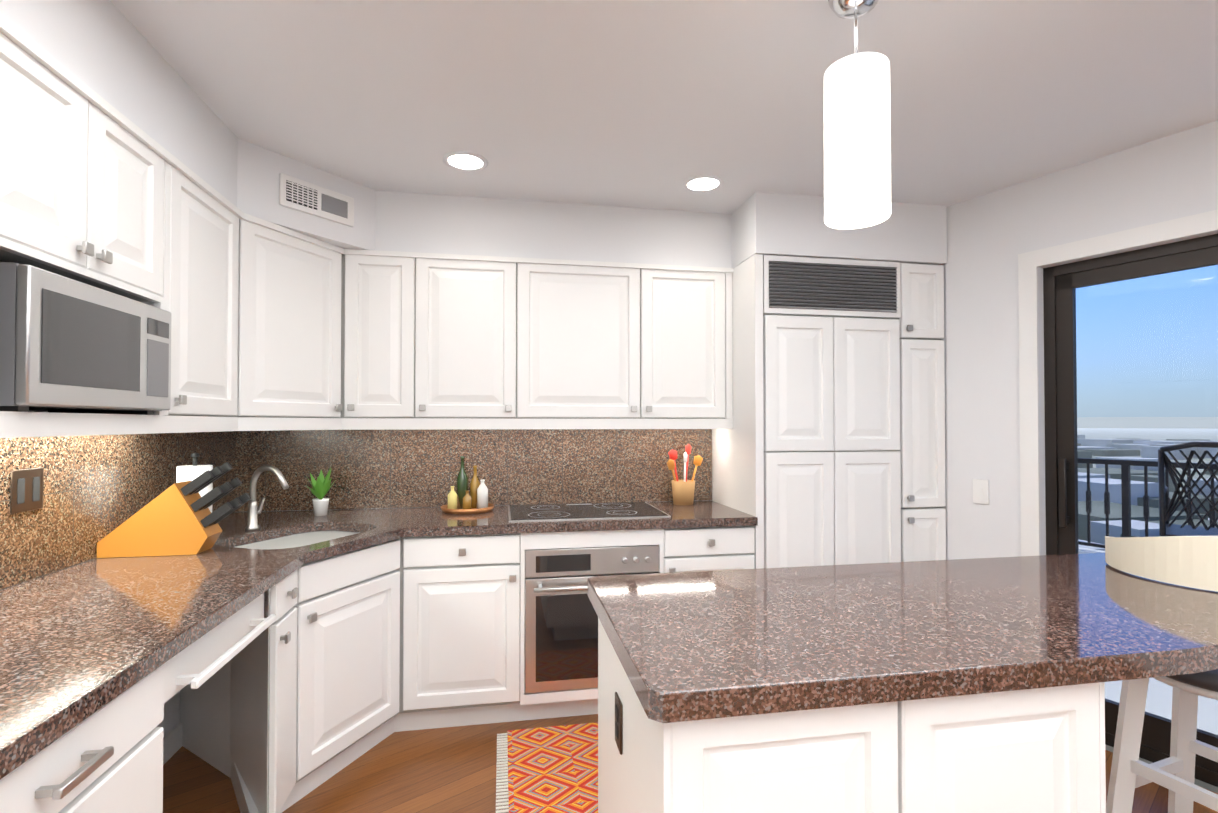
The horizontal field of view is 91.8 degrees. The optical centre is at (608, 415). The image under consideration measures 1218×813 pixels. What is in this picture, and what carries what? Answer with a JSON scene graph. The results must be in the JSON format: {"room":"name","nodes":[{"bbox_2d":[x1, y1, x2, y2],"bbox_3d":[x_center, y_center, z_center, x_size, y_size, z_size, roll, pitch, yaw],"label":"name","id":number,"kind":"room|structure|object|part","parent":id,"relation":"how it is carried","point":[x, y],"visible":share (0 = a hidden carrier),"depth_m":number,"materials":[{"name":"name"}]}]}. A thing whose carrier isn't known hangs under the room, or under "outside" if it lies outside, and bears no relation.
{"room":"kitchen","nodes":[
{"label":"kitchen","id":0,"kind":"room"},
{"bbox_2d":[29,410,179,736],"bbox_3d":[-1.499,0.126,0.392,0.120,2.690,5.540,0,-1,-10],"label":"wall","id":1,"kind":"structure","parent":0,"point":[170,721],"depth_m":2.44,"materials":[{"name":"white paint"}]},
{"bbox_2d":[0,255,183,414],"bbox_3d":[-1.447,-0.166,1.488,0.364,0.300,0.570,0,-1,-10],"label":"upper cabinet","id":2,"kind":"object","parent":1,"relation":"attached to","point":[72,342],"depth_m":1.41,"materials":[{"name":"grey metal"}]},
{"bbox_2d":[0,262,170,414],"bbox_3d":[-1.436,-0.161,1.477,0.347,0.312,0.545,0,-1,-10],"label":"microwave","id":3,"kind":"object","parent":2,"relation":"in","point":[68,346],"depth_m":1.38,"materials":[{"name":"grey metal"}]},
{"bbox_2d":[0,15,187,306],"bbox_3d":[-1.440,-0.575,1.444,0.362,0.459,0.670,0,-1,-10],"label":"upper cabinet","id":4,"kind":"object","parent":1,"relation":"attached to","point":[148,285],"depth_m":1.44,"materials":[{"name":"grey wood"}]},
{"bbox_2d":[0,431,239,589],"bbox_3d":[-1.629,0.234,1.484,0.010,0.473,3.099,0,-1,-10],"label":"tile backsplash","id":5,"kind":"structure","parent":1,"relation":"attached to","point":[97,489],"depth_m":1.91,"materials":[{"name":"stone"}]},
{"bbox_2d":[10,468,43,513],"bbox_3d":[-1.656,0.214,1.681,0.006,0.120,0.115,0,-1,-10],"label":"outlet","id":6,"kind":"object","parent":5,"relation":"attached to","point":[26,493],"visible":1,"depth_m":1.67,"materials":[{"name":"brown metal"}]},
{"bbox_2d":[28,168,243,418],"bbox_3d":[-1.563,-0.396,2.023,0.327,0.800,0.519,0,-1,-10],"label":"upper cabinet","id":7,"kind":"object","parent":1,"relation":"attached to","point":[213,226],"depth_m":2.09,"materials":[{"name":"grey wood"}]},
{"bbox_2d":[160,213,343,422],"bbox_3d":[-1.552,-0.387,2.688,0.584,0.800,0.773,0,-1,-10],"label":"upper cabinet","id":8,"kind":"object","parent":1,"relation":"attached to","point":[276,329],"depth_m":2.46,"materials":[{"name":"grey wood"}]},
{"bbox_2d":[240,429,711,511],"bbox_3d":[-0.639,0.259,3.233,2.521,0.473,0.010,0,-1,-10],"label":"tile backsplash","id":9,"kind":"structure","parent":1,"relation":"attached to","point":[371,469],"depth_m":3.21,"materials":[{"name":"stone"}]},
{"bbox_2d":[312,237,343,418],"bbox_3d":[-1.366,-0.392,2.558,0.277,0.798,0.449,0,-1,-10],"label":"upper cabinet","id":10,"kind":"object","parent":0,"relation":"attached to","point":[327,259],"depth_m":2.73,"materials":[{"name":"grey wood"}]},
{"bbox_2d":[344,249,415,422],"bbox_3d":[-1.137,-0.383,2.989,0.340,0.800,0.328,0,-1,-10],"label":"upper cabinet","id":11,"kind":"object","parent":0,"relation":"attached to","point":[380,286],"depth_m":2.83,"materials":[{"name":"grey wood"}]},
{"bbox_2d":[416,252,519,422],"bbox_3d":[-0.730,-0.382,3.062,0.487,0.800,0.328,0,-1,-10],"label":"upper cabinet","id":12,"kind":"object","parent":0,"relation":"attached to","point":[468,306],"depth_m":2.90,"materials":[{"name":"grey wood"}]},
{"bbox_2d":[520,258,643,422],"bbox_3d":[-0.178,-0.380,3.162,0.636,0.800,0.328,0,-1,-10],"label":"upper cabinet","id":13,"kind":"object","parent":0,"relation":"attached to","point":[582,322],"depth_m":3.00,"materials":[{"name":"grey wood"}]},
{"bbox_2d":[110,0,1217,213],"bbox_3d":[1.175,-1.163,0.893,5.314,0.100,5.300,0,-1,-10],"label":"ceiling","id":14,"kind":"structure","parent":0,"point":[652,104],"depth_m":1.97,"materials":[{"name":"white paint"}]},
{"bbox_2d":[443,151,487,171],"bbox_3d":[-0.615,-1.086,2.531,0.190,0.006,0.190,0,-1,-10],"label":"recessed light","id":15,"kind":"object","parent":14,"relation":"in","point":[464,161],"visible":1,"depth_m":2.53,"materials":[{"name":"white paint"}]},
{"bbox_2d":[0,0,946,267],"bbox_3d":[0.209,-0.957,1.427,3.604,0.297,3.900,0,-1,-10],"label":"soffit bulkhead","id":16,"kind":"object","parent":14,"relation":"attached to","point":[106,50],"visible":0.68,"depth_m":2.88,"materials":[{"name":"white paint"}]},
{"bbox_2d":[279,173,353,226],"bbox_3d":[-1.277,-0.941,2.597,0.016,0.135,0.340,-1,-1,33],"label":"air vent grille","id":17,"kind":"object","parent":16,"relation":"attached to","point":[309,198],"visible":1,"depth_m":2.58,"materials":[{"name":"white metal"}]},
{"bbox_2d":[683,175,723,191],"bbox_3d":[0.441,-1.083,2.767,0.190,0.006,0.190,0,-1,-10],"label":"recessed light","id":18,"kind":"object","parent":14,"relation":"in","point":[703,183],"visible":1,"depth_m":2.76,"materials":[{"name":"white paint"}]},
{"bbox_2d":[824,0,890,228],"bbox_3d":[0.646,-0.806,1.542,0.160,0.594,0.160,0,-1,-10],"label":"pendant lamp","id":19,"kind":"object","parent":14,"relation":"hanging from","point":[857,165],"visible":1,"depth_m":1.48,"materials":[{"name":"white glass"}]},
{"bbox_2d":[644,264,731,422],"bbox_3d":[0.383,-0.379,3.264,0.503,0.800,0.328,0,-1,-10],"label":"upper cabinet","id":20,"kind":"object","parent":0,"relation":"attached to","point":[688,309],"depth_m":3.10,"materials":[{"name":"grey wood"}]},
{"bbox_2d":[163,714,1217,812],"bbox_3d":[1.175,1.427,0.857,5.314,0.100,5.300,0,-1,-10],"label":"floor","id":21,"kind":"structure","parent":0,"point":[445,770],"depth_m":2.25,"materials":[{"name":"brown wood"}]},
{"bbox_2d":[0,500,879,812],"bbox_3d":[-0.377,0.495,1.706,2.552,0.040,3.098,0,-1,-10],"label":"base cabinets","id":22,"kind":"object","parent":21,"relation":"on","point":[287,665],"depth_m":2.25,"materials":[{"name":"white wood"}]},
{"bbox_2d":[97,462,251,557],"bbox_3d":[-1.506,0.324,2.065,0.436,0.310,0.110,0,-1,-10],"label":"knife block","id":23,"kind":"object","parent":22,"relation":"on","point":[179,518],"visible":1,"depth_m":2.02,"materials":[{"name":"orange wood"}]},
{"bbox_2d":[176,453,212,512],"bbox_3d":[-1.609,0.314,2.290,0.150,0.336,0.150,0,-1,-10],"label":"paper towel","id":24,"kind":"object","parent":22,"relation":"on","point":[184,473],"visible":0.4,"depth_m":2.25,"materials":[{"name":"white paper"}]},
{"bbox_3d":[-1.001,0.614,1.562,0.058,0.022,0.470,0,-1,-10],"label":"towel bar rail","id":25,"kind":"part","parent":22,"relation":"part of","materials":[{"name":"white"}]},
{"bbox_2d":[240,465,288,530],"bbox_3d":[-1.433,0.347,2.487,0.200,0.277,0.156,0,-1,-10],"label":"faucet","id":26,"kind":"object","parent":22,"relation":"on","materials":[{"name":"silver metal"}]},
{"bbox_2d":[212,527,371,550],"bbox_3d":[-1.253,0.604,2.404,0.581,0.184,0.635,0,-1,-10],"label":"sink","id":27,"kind":"object","parent":22,"relation":"in","point":[271,536],"depth_m":2.47,"materials":[{"name":"white ceramic"}]},
{"bbox_2d":[307,467,335,515],"bbox_3d":[-1.415,0.374,2.894,0.137,0.233,0.135,0,-1,-10],"label":"plant pot","id":28,"kind":"object","parent":22,"relation":"on","point":[320,488],"visible":1,"depth_m":2.87,"materials":[{"name":"white ceramic"}]},
{"bbox_2d":[441,456,493,513],"bbox_3d":[-0.729,0.353,3.043,0.270,0.279,0.270,0,-1,-10],"label":"tray","id":29,"kind":"object","parent":22,"relation":"on","point":[461,500],"visible":1,"depth_m":3.03,"materials":[{"name":"brown wood"}]},
{"bbox_2d":[508,502,670,521],"bbox_3d":[-0.126,0.489,3.023,0.770,0.007,0.510,0,-1,-10],"label":"cooktop","id":30,"kind":"object","parent":22,"relation":"in","point":[625,510],"depth_m":2.94,"materials":[{"name":"black glass"}]},
{"bbox_2d":[525,545,658,693],"bbox_3d":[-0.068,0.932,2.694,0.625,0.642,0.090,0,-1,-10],"label":"oven","id":31,"kind":"object","parent":22,"relation":"in","point":[561,620],"depth_m":2.68,"materials":[{"name":"silver metal"}]},
{"bbox_2d":[667,444,702,504],"bbox_3d":[0.415,0.329,3.295,0.214,0.335,0.132,0,-1,-10],"label":"utensil basket","id":32,"kind":"object","parent":22,"relation":"on","point":[683,492],"visible":1,"depth_m":3.26,"materials":[{"name":"beige wood"}]},
{"bbox_2d":[496,722,597,812],"bbox_3d":[0.070,1.393,2.279,0.995,0.007,0.830,0,-1,-10],"label":"rug","id":33,"kind":"object","parent":21,"relation":"on","point":[552,769],"visible":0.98,"depth_m":2.31,"materials":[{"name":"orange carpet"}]},
{"bbox_2d":[708,254,945,562],"bbox_3d":[1.173,0.316,3.252,1.048,2.190,0.612,0,-1,-10],"label":"tall cabinet","id":34,"kind":"object","parent":21,"relation":"on","point":[836,432],"depth_m":2.97,"materials":[{"name":"grey wood"}]},
{"bbox_2d":[598,618,1105,812],"bbox_3d":[0.476,0.954,1.440,0.920,0.862,0.709,0,-1,-10],"label":"kitchen island","id":35,"kind":"object","parent":21,"relation":"on","point":[1038,750],"visible":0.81,"depth_m":1.11,"materials":[{"name":"white wood"}]},
{"bbox_2d":[587,553,1217,722],"bbox_3d":[0.908,0.497,1.524,1.841,0.050,0.769,0,-1,-10],"label":"island countertop","id":36,"kind":"structure","parent":35,"relation":"on","point":[698,645],"depth_m":1.28,"materials":[{"name":"stone"}]},
{"bbox_2d":[1105,536,1217,812],"bbox_3d":[1.797,0.856,1.735,0.502,1.072,0.495,0,-1,-10],"label":"stool","id":37,"kind":"object","parent":21,"relation":"on","point":[1189,561],"visible":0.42,"depth_m":1.79,"materials":[{"name":"white wood"}]},
{"bbox_2d":[941,264,947,559],"bbox_3d":[1.768,0.167,3.364,0.150,2.690,0.613,0,-1,-10],"label":"wall","id":38,"kind":"structure","parent":0,"point":[946,461],"depth_m":3.06,"materials":[{"name":"white paint"}]},
{"bbox_2d":[946,120,1217,559],"bbox_3d":[3.144,0.131,0.802,0.172,2.690,5.288,0,-1,-30],"label":"wall","id":39,"kind":"structure","parent":0,"point":[1006,246],"depth_m":2.75,"materials":[{"name":"white paint"}]},
{"bbox_2d":[973,479,988,504],"bbox_3d":[1.823,0.376,2.895,0.010,0.120,0.075,0,-1,-30],"label":"switch plate","id":40,"kind":"object","parent":39,"relation":"attached to","point":[980,491],"visible":1,"depth_m":2.89,"materials":[{"name":"white plastic"}]},
{"bbox_2d":[1043,234,1217,786],"bbox_3d":[2.528,0.351,1.856,0.112,2.080,2.000,0,-1,-30],"label":"slider","id":41,"kind":"object","parent":39,"relation":"attached to","point":[1062,283],"visible":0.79,"depth_m":2.62,"materials":[{"name":"brown metal"}]},
{"label":"outside","id":42,"kind":"structure","parent":0,"visible":0},
{"bbox_2d":[1077,417,1217,550],"bbox_3d":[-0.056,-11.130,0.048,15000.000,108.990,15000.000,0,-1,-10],"label":"ground","id":43,"kind":"structure","parent":42,"point":[1154,442],"depth_m":553.82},
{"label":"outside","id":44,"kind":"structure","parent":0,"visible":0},
{"bbox_2d":[1104,678,1217,792],"bbox_3d":[4.203,1.480,2.037,2.920,0.148,7.388,0,-1,-30],"label":"floor","id":45,"kind":"structure","parent":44,"point":[1207,707],"depth_m":2.88,"materials":[{"name":"grey concrete"}]},
{"bbox_2d":[1079,547,1104,553],"bbox_3d":[5.326,1.259,2.695,2.696,0.312,7.004,0,-1,-10],"label":"wall","id":46,"kind":"structure","parent":45,"relation":"on","point":[1085,550],"depth_m":4.86,"materials":[{"name":"white stone"}]},
{"bbox_2d":[1078,458,1217,547],"bbox_3d":[5.338,0.718,2.681,0.050,0.770,7.338,0,-1,-30],"label":"balcony railing","id":47,"kind":"object","parent":46,"relation":"on","point":[1125,471],"depth_m":4.71,"materials":[{"name":"brown metal"}]},
{"bbox_2d":[1158,442,1217,535],"bbox_3d":[3.683,0.791,3.520,0.572,1.272,0.705,-1,-1,45],"label":"patio chair","id":48,"kind":"object","parent":45,"relation":"on","point":[1170,508],"depth_m":3.46,"materials":[{"name":"brown metal"}]}
]}

